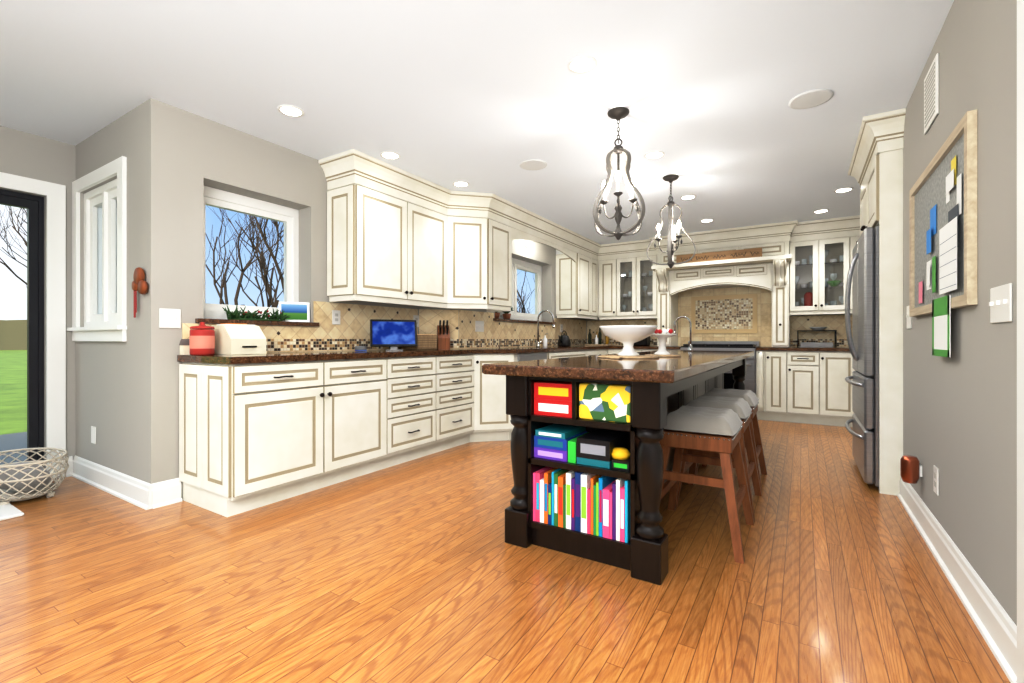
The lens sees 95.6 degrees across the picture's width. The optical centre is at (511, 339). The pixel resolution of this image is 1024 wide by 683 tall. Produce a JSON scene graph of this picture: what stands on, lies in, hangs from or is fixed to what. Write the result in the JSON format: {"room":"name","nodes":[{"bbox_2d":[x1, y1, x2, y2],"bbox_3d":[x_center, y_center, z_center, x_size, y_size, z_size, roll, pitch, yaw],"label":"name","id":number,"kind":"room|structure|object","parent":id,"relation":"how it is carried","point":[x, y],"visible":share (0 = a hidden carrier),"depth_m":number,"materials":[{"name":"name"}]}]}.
{"room":"kitchen","nodes":[
{"label":"kitchen","id":0,"kind":"room"},
{"bbox_2d":[0,126,75,467],"bbox_3d":[-4.520,-0.220,1.732,0.250,2.470,4.290,0,0,32],"label":"wall","id":1,"kind":"structure","parent":0,"point":[27,155],"depth_m":3.38,"materials":[{"name":"grey paint"}]},
{"bbox_2d":[0,189,43,466],"bbox_3d":[-3.945,-0.009,2.604,0.120,2.048,1.876,0,0,32],"label":"door frame","id":2,"kind":"structure","parent":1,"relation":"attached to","point":[33,205],"depth_m":3.34,"materials":[{"name":"black"}]},
{"bbox_2d":[0,172,65,477],"bbox_3d":[-3.851,-0.060,2.546,0.020,2.150,2.080,0,0,32],"label":"door frame","id":3,"kind":"structure","parent":1,"relation":"attached to","point":[54,194],"depth_m":3.37,"materials":[{"name":"white wood"}]},
{"bbox_2d":[76,109,133,476],"bbox_3d":[-2.872,-0.220,3.378,1.300,2.470,0.250,0,0,32],"label":"wall","id":4,"kind":"structure","parent":0,"point":[105,388],"depth_m":3.15,"materials":[{"name":"grey paint"}]},
{"bbox_2d":[91,426,95,443],"bbox_3d":[-2.958,0.675,3.280,0.080,0.120,0.006,0,0,32],"label":"switch plate","id":5,"kind":"object","parent":4,"relation":"attached to","point":[93,429],"depth_m":3.27,"materials":[{"name":"white plastic"}]},
{"bbox_2d":[66,156,126,340],"bbox_3d":[-2.887,-0.580,3.209,0.951,1.186,0.051,0,0,32],"label":"window frame","id":6,"kind":"structure","parent":4,"relation":"in","point":[118,168],"depth_m":3.09,"materials":[{"name":"white wood"}]},
{"bbox_2d":[84,179,116,326],"bbox_3d":[-2.836,-0.580,3.291,0.751,1.006,0.100,0,0,32],"label":"window","id":7,"kind":"structure","parent":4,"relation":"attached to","point":[100,255],"depth_m":3.34,"materials":[{"name":"white wood"}]},
{"bbox_2d":[66,455,157,509],"bbox_3d":[-2.726,0.943,3.110,1.330,0.145,0.050,0,0,32],"label":"baseboard","id":8,"kind":"structure","parent":4,"relation":"attached to","point":[142,494],"depth_m":3.04,"materials":[{"name":"white wood"}]},
{"bbox_2d":[134,98,585,497],"bbox_3d":[-0.513,-0.220,5.418,0.540,2.470,6.210,0,0,32],"label":"wall","id":9,"kind":"structure","parent":0,"point":[182,158],"depth_m":2.93,"materials":[{"name":"grey paint"}]},
{"bbox_2d":[132,267,147,317],"bbox_3d":[-2.266,-0.287,2.824,0.170,0.305,0.024,0,0,32],"label":"hanging ornament","id":10,"kind":"object","parent":9,"relation":"attached to","point":[139,284],"visible":0.98,"depth_m":2.81,"materials":[{"name":"brown wood"}]},
{"bbox_2d":[159,308,180,327],"bbox_3d":[-2.115,-0.130,2.875,0.015,0.120,0.115,0,0,32],"label":"switch plate","id":11,"kind":"object","parent":9,"relation":"attached to","point":[168,318],"depth_m":2.87,"materials":[{"name":"white plastic"}]},
{"bbox_2d":[204,186,298,318],"bbox_3d":[-1.983,-0.597,3.480,0.080,0.922,0.781,0,0,32],"label":"window","id":12,"kind":"structure","parent":9,"relation":"in","point":[288,217],"depth_m":3.56,"materials":[{"name":"white wood"}]},
{"bbox_2d":[182,301,417,352],"bbox_3d":[-1.513,-0.106,3.834,0.017,0.405,2.132,0,0,32],"label":"tile backsplash","id":13,"kind":"structure","parent":9,"relation":"attached to","point":[353,330],"depth_m":3.85,"materials":[{"name":"tile"}]},
{"bbox_2d":[332,310,339,324],"bbox_3d":[-1.472,-0.185,3.890,0.008,0.120,0.080,0,0,32],"label":"switch plate","id":14,"kind":"object","parent":9,"relation":"attached to","point":[335,313],"depth_m":3.88,"materials":[{"name":"white plastic"}]},
{"bbox_2d":[327,184,406,303],"bbox_3d":[-1.213,-0.790,4.003,0.348,0.889,0.636,0,0,32],"label":"upper cabinet","id":15,"kind":"object","parent":9,"relation":"attached to","point":[383,248],"depth_m":3.78,"materials":[{"name":"white wood"}]},
{"bbox_2d":[195,318,554,325],"bbox_3d":[-0.784,-0.175,4.882,0.388,0.140,4.531,0,0,37],"label":"sill","id":16,"kind":"structure","parent":9,"relation":"attached to","point":[246,322],"depth_m":3.41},
{"bbox_2d":[222,306,289,320],"bbox_3d":[-1.867,-0.193,3.408,0.207,0.115,0.502,0,0,32],"label":"greenery","id":17,"kind":"object","parent":16,"relation":"on","point":[245,315],"visible":1,"depth_m":3.33,"materials":[{"name":"green plant"}]},
{"bbox_2d":[279,302,309,321],"bbox_3d":[-1.718,-0.209,3.662,0.220,0.171,0.075,0,0,-26],"label":"picture frame","id":18,"kind":"object","parent":16,"relation":"on","point":[297,311],"visible":0.73,"depth_m":3.65,"materials":[{"name":"white wood"}]},
{"bbox_2d":[495,308,512,318],"bbox_3d":[-0.128,-0.357,5.686,0.281,0.223,0.446,0,0,32],"label":"plants","id":19,"kind":"object","parent":16,"relation":"on","point":[506,315],"visible":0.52,"depth_m":5.75,"materials":[{"name":"brown ceramic"}]},
{"bbox_2d":[413,315,418,326],"bbox_3d":[-0.969,-0.185,4.694,0.008,0.120,0.080,0,0,32],"label":"switch plate","id":20,"kind":"object","parent":9,"relation":"attached to","point":[415,317],"depth_m":4.69,"materials":[{"name":"white plastic"}]},
{"bbox_2d":[403,201,454,307],"bbox_3d":[-0.918,-0.790,4.440,0.386,0.889,0.663,0,0,32],"label":"upper cabinet","id":21,"kind":"object","parent":9,"relation":"attached to","point":[424,230],"depth_m":4.32,"materials":[{"name":"white wood"}]},
{"bbox_2d":[419,309,457,348],"bbox_3d":[-0.758,-0.106,4.776,0.240,0.405,0.301,0,0,32],"label":"tile backsplash","id":22,"kind":"structure","parent":9,"relation":"attached to","point":[429,319],"depth_m":4.77,"materials":[{"name":"tile"}]},
{"bbox_2d":[447,216,494,307],"bbox_3d":[-0.473,-0.790,4.697,0.409,0.889,0.450,0,0,32],"label":"upper cabinet","id":23,"kind":"object","parent":9,"relation":"attached to","point":[470,240],"depth_m":4.65,"materials":[{"name":"white wood"}]},
{"bbox_2d":[475,321,483,331],"bbox_3d":[-0.354,-0.145,5.124,0.015,0.120,0.160,0,0,32],"label":"switch plate","id":24,"kind":"object","parent":9,"relation":"attached to","point":[479,325],"depth_m":5.12,"materials":[{"name":"white plastic"}]},
{"bbox_2d":[483,221,514,311],"bbox_3d":[-0.280,-0.855,4.950,0.348,1.019,0.498,0,0,32],"label":"upper cabinet","id":25,"kind":"object","parent":9,"relation":"attached to","point":[504,234],"depth_m":4.93,"materials":[{"name":"beige wood"}]},
{"bbox_2d":[497,258,541,320],"bbox_3d":[0.013,-0.654,6.127,0.080,0.817,1.446,0,0,32],"label":"window","id":26,"kind":"structure","parent":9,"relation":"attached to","point":[526,267],"depth_m":6.37,"materials":[{"name":"white wood"}]},
{"bbox_2d":[458,310,585,348],"bbox_3d":[0.340,-0.106,6.253,0.018,0.405,3.386,0,0,32],"label":"tile backsplash","id":27,"kind":"structure","parent":9,"relation":"attached to","point":[496,334],"depth_m":5.65,"materials":[{"name":"tile"}]},
{"bbox_2d":[524,240,530,248],"bbox_3d":[0.202,-1.255,6.038,0.012,0.150,0.150,0,0,32],"label":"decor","id":28,"kind":"object","parent":9,"relation":"attached to","point":[527,243],"visible":0.79,"depth_m":6.04,"materials":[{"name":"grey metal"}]},
{"bbox_2d":[555,244,594,317],"bbox_3d":[0.920,-0.855,6.870,0.348,1.019,0.551,0,0,32],"label":"upper cabinet","id":29,"kind":"object","parent":9,"relation":"attached to","point":[575,272],"depth_m":6.67,"materials":[{"name":"beige wood"}]},
{"bbox_2d":[579,260,597,319],"bbox_3d":[1.102,-0.790,7.161,0.348,0.889,0.378,0,0,32],"label":"upper cabinet","id":30,"kind":"object","parent":9,"relation":"attached to","point":[596,262],"depth_m":7.16,"materials":[{"name":"beige wood"}]},
{"bbox_2d":[0,0,953,244],"bbox_3d":[-0.259,-1.515,2.730,6.420,0.120,10.500,0,0,32],"label":"ceiling","id":31,"kind":"structure","parent":0,"point":[484,96],"depth_m":2.65,"materials":[{"name":"white paint"}]},
{"bbox_2d":[277,105,303,116],"bbox_3d":[-1.406,-1.452,2.951,0.154,0.006,0.154,0,0,23],"label":"recessed light","id":32,"kind":"object","parent":31,"relation":"in","point":[289,110],"depth_m":2.94,"materials":[{"name":"white"}]},
{"bbox_2d":[380,151,399,158],"bbox_3d":[-0.960,-1.452,3.664,0.154,0.006,0.154,0,0,23],"label":"recessed light","id":33,"kind":"object","parent":31,"relation":"in","point":[387,154],"depth_m":3.66,"materials":[{"name":"white"}]},
{"bbox_2d":[453,181,468,186],"bbox_3d":[-0.478,-1.452,4.341,0.154,0.006,0.154,0,0,23],"label":"recessed light","id":34,"kind":"object","parent":31,"relation":"in","point":[458,183],"depth_m":4.34,"materials":[{"name":"white"}]},
{"bbox_2d":[519,159,546,169],"bbox_3d":[0.177,-1.451,3.861,0.229,0.007,0.229,0,0,26],"label":"ceiling speaker","id":35,"kind":"object","parent":31,"relation":"attached to","point":[532,164],"depth_m":3.84,"materials":[{"name":"white plastic"}]},
{"bbox_2d":[567,55,596,73],"bbox_3d":[0.371,-1.452,2.454,0.154,0.006,0.154,0,0,23],"label":"recessed light","id":36,"kind":"object","parent":31,"relation":"in","point":[582,64],"depth_m":2.45,"materials":[{"name":"white"}]},
{"bbox_2d":[593,107,644,239],"bbox_3d":[0.680,-1.047,2.969,0.314,0.812,0.314,0,0,12],"label":"pendant light","id":37,"kind":"object","parent":31,"relation":"hanging from","point":[617,113],"visible":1,"depth_m":2.94,"materials":[{"name":"grey metal"}]},
{"bbox_2d":[644,151,664,158],"bbox_3d":[1.123,-1.452,3.659,0.154,0.006,0.154,0,0,23],"label":"recessed light","id":38,"kind":"object","parent":31,"relation":"in","point":[654,154],"depth_m":3.66,"materials":[{"name":"white"}]},
{"bbox_2d":[647,174,695,267],"bbox_3d":[1.422,-1.047,4.156,0.314,0.812,0.314,0,0,-22],"label":"pendant light","id":39,"kind":"object","parent":31,"relation":"hanging from","point":[671,246],"visible":1,"depth_m":4.13,"materials":[{"name":"grey metal"}]},
{"bbox_2d":[680,195,695,199],"bbox_3d":[1.802,-1.452,4.744,0.154,0.006,0.154,0,0,23],"label":"recessed light","id":40,"kind":"object","parent":31,"relation":"in","point":[687,197],"depth_m":4.74,"materials":[{"name":"white"}]},
{"bbox_2d":[700,219,713,221],"bbox_3d":[2.385,-1.452,5.677,0.154,0.006,0.154,0,0,23],"label":"recessed light","id":41,"kind":"object","parent":31,"relation":"in","point":[705,220],"depth_m":5.66,"materials":[{"name":"white"}]},
{"bbox_2d":[788,89,833,108],"bbox_3d":[1.806,-1.451,2.807,0.229,0.007,0.229,0,0,26],"label":"ceiling speaker","id":42,"kind":"object","parent":31,"relation":"attached to","point":[811,98],"depth_m":2.80,"materials":[{"name":"white plastic"}]},
{"bbox_2d":[813,209,828,212],"bbox_3d":[3.504,-1.452,5.260,0.154,0.006,0.154,0,0,23],"label":"recessed light","id":43,"kind":"object","parent":31,"relation":"in","point":[823,210],"depth_m":5.26,"materials":[{"name":"white"}]},
{"bbox_2d":[834,187,853,192],"bbox_3d":[3.226,-1.452,4.514,0.154,0.006,0.154,0,0,23],"label":"recessed light","id":44,"kind":"object","parent":31,"relation":"in","point":[841,190],"depth_m":4.52,"materials":[{"name":"white"}]},
{"bbox_2d":[0,420,1009,682],"bbox_3d":[-0.259,1.075,2.730,6.420,0.120,10.500,0,0,32],"label":"floor","id":45,"kind":"structure","parent":0,"point":[418,570],"depth_m":1.87,"materials":[{"name":"brown wood"}]},
{"bbox_2d":[0,503,23,520],"bbox_3d":[-3.000,1.006,2.674,0.330,0.018,0.200,0,0,32],"label":"floor mat","id":46,"kind":"object","parent":45,"relation":"on","point":[8,511],"visible":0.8,"depth_m":2.67,"materials":[{"name":"white fabric"}]},
{"bbox_2d":[0,447,68,504],"bbox_3d":[-3.155,0.881,2.983,0.614,0.266,0.434,0,0,32],"label":"basket","id":47,"kind":"object","parent":45,"relation":"on","point":[20,480],"visible":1,"depth_m":2.92,"materials":[{"name":"beige wicker"}]},
{"bbox_2d":[179,357,390,516],"bbox_3d":[-1.528,0.578,3.243,0.618,0.876,1.156,0,0,32],"label":"base cabinet","id":48,"kind":"object","parent":45,"relation":"on","point":[252,436],"depth_m":2.87,"materials":[{"name":"white wood"}]},
{"bbox_2d":[177,345,849,363],"bbox_3d":[1.398,0.118,4.157,4.614,0.040,5.820,0,0,32],"label":"countertop","id":49,"kind":"structure","parent":48,"relation":"on","point":[272,357],"depth_m":3.63,"materials":[{"name":"brown stone"}]},
{"bbox_2d":[179,339,189,354],"bbox_3d":[-2.045,0.047,2.917,0.060,0.100,0.062,0,0,32],"label":"figurine","id":50,"kind":"object","parent":49,"relation":"on","point":[184,346],"visible":0.68,"depth_m":2.89,"materials":[{"name":"beige"}]},
{"bbox_2d":[189,329,214,354],"bbox_3d":[-1.943,0.016,2.912,0.135,0.162,0.135,0,0,32],"label":"canister","id":51,"kind":"object","parent":49,"relation":"on","point":[201,341],"visible":1,"depth_m":2.86,"materials":[{"name":"red ceramic"}]},
{"bbox_2d":[190,322,214,328],"bbox_3d":[-1.943,-0.088,2.912,0.132,0.044,0.132,0,0,32],"label":"lid","id":52,"kind":"object","parent":51,"relation":"on","point":[202,325],"visible":1,"depth_m":2.87,"materials":[{"name":"red ceramic"}]},
{"bbox_2d":[212,323,265,354],"bbox_3d":[-1.816,-0.005,3.096,0.250,0.203,0.230,0,0,32],"label":"box","id":53,"kind":"object","parent":49,"relation":"on","point":[234,339],"visible":0.96,"depth_m":3.02,"materials":[{"name":"beige metal"}]},
{"bbox_2d":[355,346,366,350],"bbox_3d":[-1.264,0.074,3.877,0.099,0.044,0.099,0,0,32],"label":"smart speaker","id":54,"kind":"object","parent":49,"relation":"on","point":[360,348],"visible":1,"depth_m":3.84},
{"bbox_2d":[370,319,416,350],"bbox_3d":[-1.036,-0.040,4.075,0.400,0.273,0.130,0,0,-20],"label":"display","id":55,"kind":"object","parent":49,"relation":"on","point":[393,335],"visible":1,"depth_m":4.08,"materials":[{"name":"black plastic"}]},
{"bbox_2d":[400,334,437,349],"bbox_3d":[-0.893,0.022,4.470,0.224,0.150,0.284,0,0,32],"label":"wicker basket","id":56,"kind":"object","parent":49,"relation":"on","point":[427,342],"visible":0.69,"depth_m":4.39,"materials":[{"name":"brown wicker"}]},
{"bbox_2d":[437,320,449,348],"bbox_3d":[-0.691,-0.048,4.683,0.120,0.290,0.165,0,0,-13],"label":"knife block","id":57,"kind":"object","parent":49,"relation":"on","point":[443,335],"visible":0.98,"depth_m":4.64,"materials":[{"name":"brown wood"}]},
{"bbox_2d":[536,310,554,346],"bbox_3d":[0.440,-0.139,5.899,0.262,0.471,0.132,0,0,32],"label":"sink faucet","id":58,"kind":"object","parent":49,"relation":"on","point":[553,326],"visible":1,"depth_m":5.91,"materials":[{"name":"silver metal"}]},
{"bbox_2d":[543,335,547,346],"bbox_3d":[0.441,0.010,6.125,0.072,0.174,0.064,0,0,32],"label":"soap dispenser","id":59,"kind":"object","parent":49,"relation":"on","point":[545,341],"visible":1,"depth_m":6.10,"materials":[{"name":"white plastic"}]},
{"bbox_2d":[558,331,570,346],"bbox_3d":[0.699,-0.014,6.357,0.184,0.221,0.257,0,0,32],"label":"kettle","id":60,"kind":"object","parent":49,"relation":"on","point":[564,340],"visible":1,"depth_m":6.32,"materials":[{"name":"black metal"}]},
{"bbox_2d":[584,328,613,345],"bbox_3d":[1.373,-0.044,7.323,0.380,0.281,0.280,0,0,32],"label":"bottle","id":61,"kind":"object","parent":49,"relation":"on","point":[598,339],"visible":0.85,"depth_m":7.26,"materials":[{"name":"green glass"}]},
{"bbox_2d":[633,336,649,345],"bbox_3d":[1.907,0.001,7.036,0.330,0.192,0.200,0,0,32],"label":"toaster","id":62,"kind":"object","parent":49,"relation":"on","point":[645,342],"visible":0.19,"depth_m":6.91,"materials":[{"name":"black metal"}]},
{"bbox_2d":[797,327,836,346],"bbox_3d":[3.844,-0.029,5.862,0.412,0.252,0.232,0,0,32],"label":"shelf","id":63,"kind":"object","parent":49,"relation":"on","point":[816,344],"visible":1,"depth_m":5.79,"materials":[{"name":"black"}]},
{"bbox_2d":[391,355,434,465],"bbox_3d":[-1.089,0.578,3.947,0.618,0.876,0.625,0,0,32],"label":"base cabinet","id":64,"kind":"object","parent":45,"relation":"on","point":[412,377],"depth_m":3.81,"materials":[{"name":"white wood"}]},
{"bbox_2d":[435,354,478,452],"bbox_3d":[-0.683,0.578,4.420,0.508,0.876,0.608,0,0,32],"label":"base cabinet","id":65,"kind":"object","parent":45,"relation":"on","point":[456,376],"depth_m":4.30,"materials":[{"name":"white wood"}]},
{"bbox_2d":[479,353,514,441],"bbox_3d":[-0.200,0.578,4.675,0.441,0.876,0.441,0,0,32],"label":"base cabinet","id":66,"kind":"object","parent":45,"relation":"on","point":[494,423],"depth_m":4.57,"materials":[{"name":"beige wood"}]},
{"bbox_2d":[515,352,550,361],"bbox_3d":[-0.031,0.578,5.087,0.622,0.876,0.720,0,0,32],"label":"base cabinet","id":67,"kind":"object","parent":45,"relation":"on","point":[536,355],"depth_m":4.90,"materials":[{"name":"beige wood"}]},
{"bbox_2d":[551,350,590,358],"bbox_3d":[0.444,0.578,5.852,0.618,0.876,1.202,0,0,32],"label":"base cabinet","id":68,"kind":"object","parent":45,"relation":"on","point":[577,353],"depth_m":5.71,"materials":[{"name":"beige wood"}]},
{"bbox_2d":[591,349,598,355],"bbox_3d":[0.833,0.578,6.475,0.618,0.876,0.510,0,0,32],"label":"base cabinet","id":69,"kind":"object","parent":45,"relation":"on","point":[593,352],"depth_m":6.38,"materials":[{"name":"beige wood"}]},
{"bbox_2d":[599,349,607,354],"bbox_3d":[1.055,0.578,6.830,0.618,0.876,0.449,0,0,32],"label":"base cabinet","id":70,"kind":"object","parent":45,"relation":"on","point":[601,351],"depth_m":6.72,"materials":[{"name":"beige wood"}]},
{"bbox_2d":[505,359,745,584],"bbox_3d":[1.213,0.595,3.594,0.768,0.840,3.494,0,0,32],"label":"kitchen island","id":71,"kind":"object","parent":45,"relation":"on","point":[642,554],"visible":0.52,"depth_m":2.13,"materials":[{"name":"black wood"}]},
{"bbox_2d":[534,380,571,417],"bbox_3d":[0.264,0.290,2.334,0.211,0.158,0.251,0,0,32],"label":"game","id":72,"kind":"object","parent":71,"relation":"in","point":[551,398],"depth_m":2.23,"materials":[{"name":"red cardboard"}]},
{"bbox_2d":[533,466,629,542],"bbox_3d":[0.367,0.753,2.252,0.473,0.271,0.239,0,0,32],"label":"books","id":73,"kind":"object","parent":71,"relation":"in","point":[592,504],"visible":0.88,"depth_m":2.14,"materials":[{"name":"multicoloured paper"}]},
{"bbox_2d":[579,382,629,422],"bbox_3d":[0.480,0.287,2.199,0.247,0.164,0.248,0,0,32],"label":"fabric bin","id":74,"kind":"object","parent":71,"relation":"in","point":[604,402],"visible":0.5,"depth_m":2.09,"materials":[{"name":"multicoloured fabric"}]},
{"bbox_2d":[482,350,753,382],"bbox_3d":[1.199,0.148,3.600,0.930,0.050,3.620,0,0,32],"label":"island countertop","id":75,"kind":"structure","parent":71,"relation":"on","point":[687,364],"depth_m":2.21,"materials":[{"name":"brown stone"}]},
{"bbox_2d":[598,354,673,358],"bbox_3d":[0.783,0.117,3.131,0.409,0.010,0.409,0,0,-13],"label":"serving board","id":76,"kind":"object","parent":75,"relation":"on","point":[648,356],"depth_m":3.04,"materials":[{"name":"brown wood"}]},
{"bbox_2d":[599,325,657,355],"bbox_3d":[0.786,0.010,3.138,0.384,0.200,0.384,0,0,32],"label":"pedestal bowl","id":77,"kind":"object","parent":76,"relation":"on","point":[628,336],"visible":1,"depth_m":3.03,"materials":[{"name":"white ceramic"}]},
{"bbox_2d":[651,329,676,354],"bbox_3d":[1.085,0.017,3.352,0.210,0.185,0.210,0,0,32],"label":"cake stand","id":78,"kind":"object","parent":76,"relation":"on","point":[662,338],"visible":0.85,"depth_m":3.32,"materials":[{"name":"white ceramic"}]},
{"bbox_2d":[674,316,692,350],"bbox_3d":[1.784,-0.063,4.852,0.200,0.370,0.132,0,0,32],"label":"island faucet","id":79,"kind":"object","parent":75,"relation":"on","point":[690,348],"visible":1,"depth_m":4.84,"materials":[{"name":"silver metal"}]},
{"bbox_2d":[659,406,753,563],"bbox_3d":[1.000,0.695,2.451,0.458,0.640,0.548,0,0,32],"label":"stool","id":80,"kind":"object","parent":45,"relation":"on","point":[710,429],"visible":0.94,"depth_m":2.30,"materials":[{"name":"brown wood"}]},
{"bbox_2d":[676,396,761,522],"bbox_3d":[1.296,0.695,2.926,0.458,0.640,0.548,0,0,32],"label":"stool","id":81,"kind":"object","parent":45,"relation":"on","point":[741,408],"visible":0.42,"depth_m":2.82,"materials":[{"name":"brown wood"}]},
{"bbox_2d":[680,341,758,393],"bbox_3d":[2.812,0.519,6.286,0.904,0.988,0.674,0,0,32],"label":"range","id":82,"kind":"object","parent":45,"relation":"on","point":[749,381],"visible":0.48,"depth_m":5.99,"materials":[{"name":"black metal"}]},
{"bbox_2d":[696,388,766,491],"bbox_3d":[1.593,0.695,3.401,0.458,0.640,0.548,0,0,32],"label":"stool","id":83,"kind":"object","parent":45,"relation":"on","point":[750,398],"visible":0.44,"depth_m":3.35,"materials":[{"name":"brown wood"}]},
{"bbox_2d":[608,349,855,426],"bbox_3d":[3.144,0.578,6.112,3.724,0.875,0.654,0,0,32],"label":"base cabinet","id":84,"kind":"object","parent":45,"relation":"on","point":[810,387],"visible":0.48,"depth_m":5.56,"materials":[{"name":"beige wood"}]},
{"bbox_2d":[845,226,878,489],"bbox_3d":[2.931,0.128,3.331,0.877,1.775,0.894,0,0,32],"label":"refrigerator","id":85,"kind":"object","parent":45,"relation":"on","point":[863,336],"visible":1,"depth_m":3.15,"materials":[{"name":"silver metal"}]},
{"bbox_2d":[860,149,902,495],"bbox_3d":[3.028,-0.110,3.272,0.912,2.250,0.997,0,0,32],"label":"surround","id":86,"kind":"object","parent":45,"relation":"on","point":[881,200],"visible":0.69,"depth_m":3.03,"materials":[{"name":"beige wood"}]},
{"bbox_2d":[586,314,851,343],"bbox_3d":[3.237,-0.220,6.589,4.580,2.470,0.250,0,0,32],"label":"wall","id":87,"kind":"structure","parent":0,"point":[656,318],"depth_m":7.25,"materials":[{"name":"grey paint"}]},
{"bbox_2d":[587,319,656,345],"bbox_3d":[1.783,-0.106,7.337,1.236,0.405,0.018,0,0,32],"label":"tile backsplash","id":88,"kind":"structure","parent":87,"relation":"attached to","point":[593,325],"depth_m":7.43,"materials":[{"name":"tile"}]},
{"bbox_2d":[651,241,791,346],"bbox_3d":[2.827,-0.570,6.309,1.680,1.331,0.656,0,0,32],"label":"mantel","id":89,"kind":"object","parent":87,"relation":"attached to","point":[768,269],"visible":0.94,"depth_m":6.09,"materials":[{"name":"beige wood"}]},
{"bbox_2d":[676,248,761,262],"bbox_3d":[2.707,-1.093,6.117,1.040,0.124,0.024,0,0,32],"label":"sign","id":90,"kind":"object","parent":89,"relation":"attached to","point":[731,254],"visible":0.98,"depth_m":6.08,"materials":[{"name":"brown wood"}]},
{"bbox_2d":[678,286,771,346],"bbox_3d":[2.994,-0.322,6.576,1.236,0.837,0.025,0,0,32],"label":"tile backsplash","id":91,"kind":"structure","parent":87,"relation":"attached to","point":[733,314],"depth_m":6.54,"materials":[{"name":"tile"}]},
{"bbox_2d":[598,236,859,319],"bbox_3d":[3.101,-0.772,6.298,3.994,0.925,0.384,0,0,32],"label":"upper cabinet","id":92,"kind":"object","parent":87,"relation":"attached to","point":[614,286],"visible":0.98,"depth_m":6.06,"materials":[{"name":"beige wood"}]},
{"bbox_2d":[622,250,842,310],"bbox_3d":[2.892,-0.739,6.431,2.836,0.749,0.223,0,0,32],"label":"contents","id":93,"kind":"object","parent":92,"relation":"in","point":[803,302],"depth_m":5.86,"materials":[{"name":"white"}]},
{"bbox_2d":[790,315,851,346],"bbox_3d":[4.287,-0.106,5.775,1.418,0.405,0.013,0,0,32],"label":"tile backsplash","id":94,"kind":"structure","parent":87,"relation":"attached to","point":[832,322],"depth_m":5.98,"materials":[{"name":"tile"}]},
{"bbox_2d":[903,0,1016,625],"bbox_3d":[2.044,-0.220,1.291,0.990,2.470,10.000,0,0,32],"label":"wall","id":95,"kind":"structure","parent":0,"point":[960,419],"depth_m":1.73,"materials":[{"name":"grey paint"}]},
{"bbox_2d":[318,108,905,260],"bbox_3d":[1.576,-1.343,4.442,4.614,0.223,4.488,0,0,32],"label":"crown molding","id":96,"kind":"structure","parent":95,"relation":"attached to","point":[880,132],"depth_m":4.66,"materials":[{"name":"white wood"}]},
{"bbox_2d":[906,306,911,328],"bbox_3d":[2.401,-0.135,2.813,0.015,0.140,0.120,0,0,32],"label":"switch plate","id":97,"kind":"object","parent":95,"relation":"attached to","point":[909,319],"depth_m":2.81,"materials":[{"name":"white plastic"}]},
{"bbox_2d":[900,455,921,483],"bbox_3d":[2.195,0.715,2.553,0.089,0.140,0.080,0,0,32],"label":"plug","id":98,"kind":"object","parent":95,"relation":"attached to","point":[910,469],"visible":1,"depth_m":2.53,"materials":[{"name":"brown plastic"}]},
{"bbox_2d":[924,53,938,134],"bbox_3d":[2.098,-1.220,2.324,0.011,0.290,0.270,0,0,32],"label":"air vent","id":99,"kind":"object","parent":95,"relation":"in","point":[931,96],"visible":1,"depth_m":2.29,"materials":[{"name":"white plastic"}]},
{"bbox_2d":[933,465,938,495],"bbox_3d":[2.050,0.680,2.243,0.008,0.130,0.080,0,0,32],"label":"outlet","id":100,"kind":"object","parent":95,"relation":"attached to","point":[935,470],"depth_m":2.23,"materials":[{"name":"white plastic"}]},
{"bbox_2d":[909,109,976,357],"bbox_3d":[2.006,-0.390,2.199,0.034,0.930,1.100,0,0,32],"label":"bulletin board","id":101,"kind":"object","parent":95,"relation":"attached to","point":[942,237],"visible":1,"depth_m":2.00,"materials":[{"name":"brown wood"}]},
{"bbox_2d":[897,478,1016,682],"bbox_3d":[1.995,0.943,2.178,0.030,0.145,1.944,0,0,32],"label":"baseboard","id":102,"kind":"structure","parent":95,"relation":"attached to","point":[995,624],"depth_m":1.76,"materials":[{"name":"white wood"}]},
{"bbox_2d":[989,283,1011,322],"bbox_3d":[1.591,-0.115,1.516,0.015,0.120,0.180,0,0,32],"label":"switch plate","id":103,"kind":"object","parent":95,"relation":"attached to","point":[1000,303],"depth_m":1.50,"materials":[{"name":"white plastic"}]},
{"bbox_2d":[1017,0,1023,682],"bbox_3d":[1.204,-0.055,0.903,0.021,2.140,1.052,0,0,32],"label":"door frame","id":104,"kind":"structure","parent":95,"relation":"attached to","point":[1020,341],"depth_m":1.33,"materials":[{"name":"white wood"}]},
{"label":"outside","id":105,"kind":"structure","parent":0,"visible":0},
{"bbox_2d":[0,350,26,434],"bbox_3d":[8.508,1.245,19.892,240.000,0.140,280.000,0,0,32],"label":"lawn","id":106,"kind":"structure","parent":105,"point":[13,391],"depth_m":10.47,"materials":[{"name":"green plant"}]},
{"bbox_2d":[0,432,26,464],"bbox_3d":[-5.156,1.104,3.314,2.495,0.138,3.800,0,0,32],"label":"deck","id":107,"kind":"object","parent":106,"relation":"on","point":[12,441],"depth_m":4.57,"materials":[{"name":"grey"}]},
{"bbox_2d":[0,320,26,349],"bbox_3d":[-16.909,-1.554,12.191,109.046,5.739,149.994,0,0,32],"label":"treeline","id":108,"kind":"object","parent":106,"relation":"on","point":[13,334],"depth_m":51.48,"materials":[{"name":"beige plant"}]},
{"bbox_2d":[0,205,534,313],"bbox_3d":[-5.373,-1.756,12.056,12.301,6.190,12.796,0,0,32],"label":"trees","id":109,"kind":"object","parent":106,"relation":"on","point":[272,302],"depth_m":8.14,"materials":[{"name":"black plant"}]}
]}

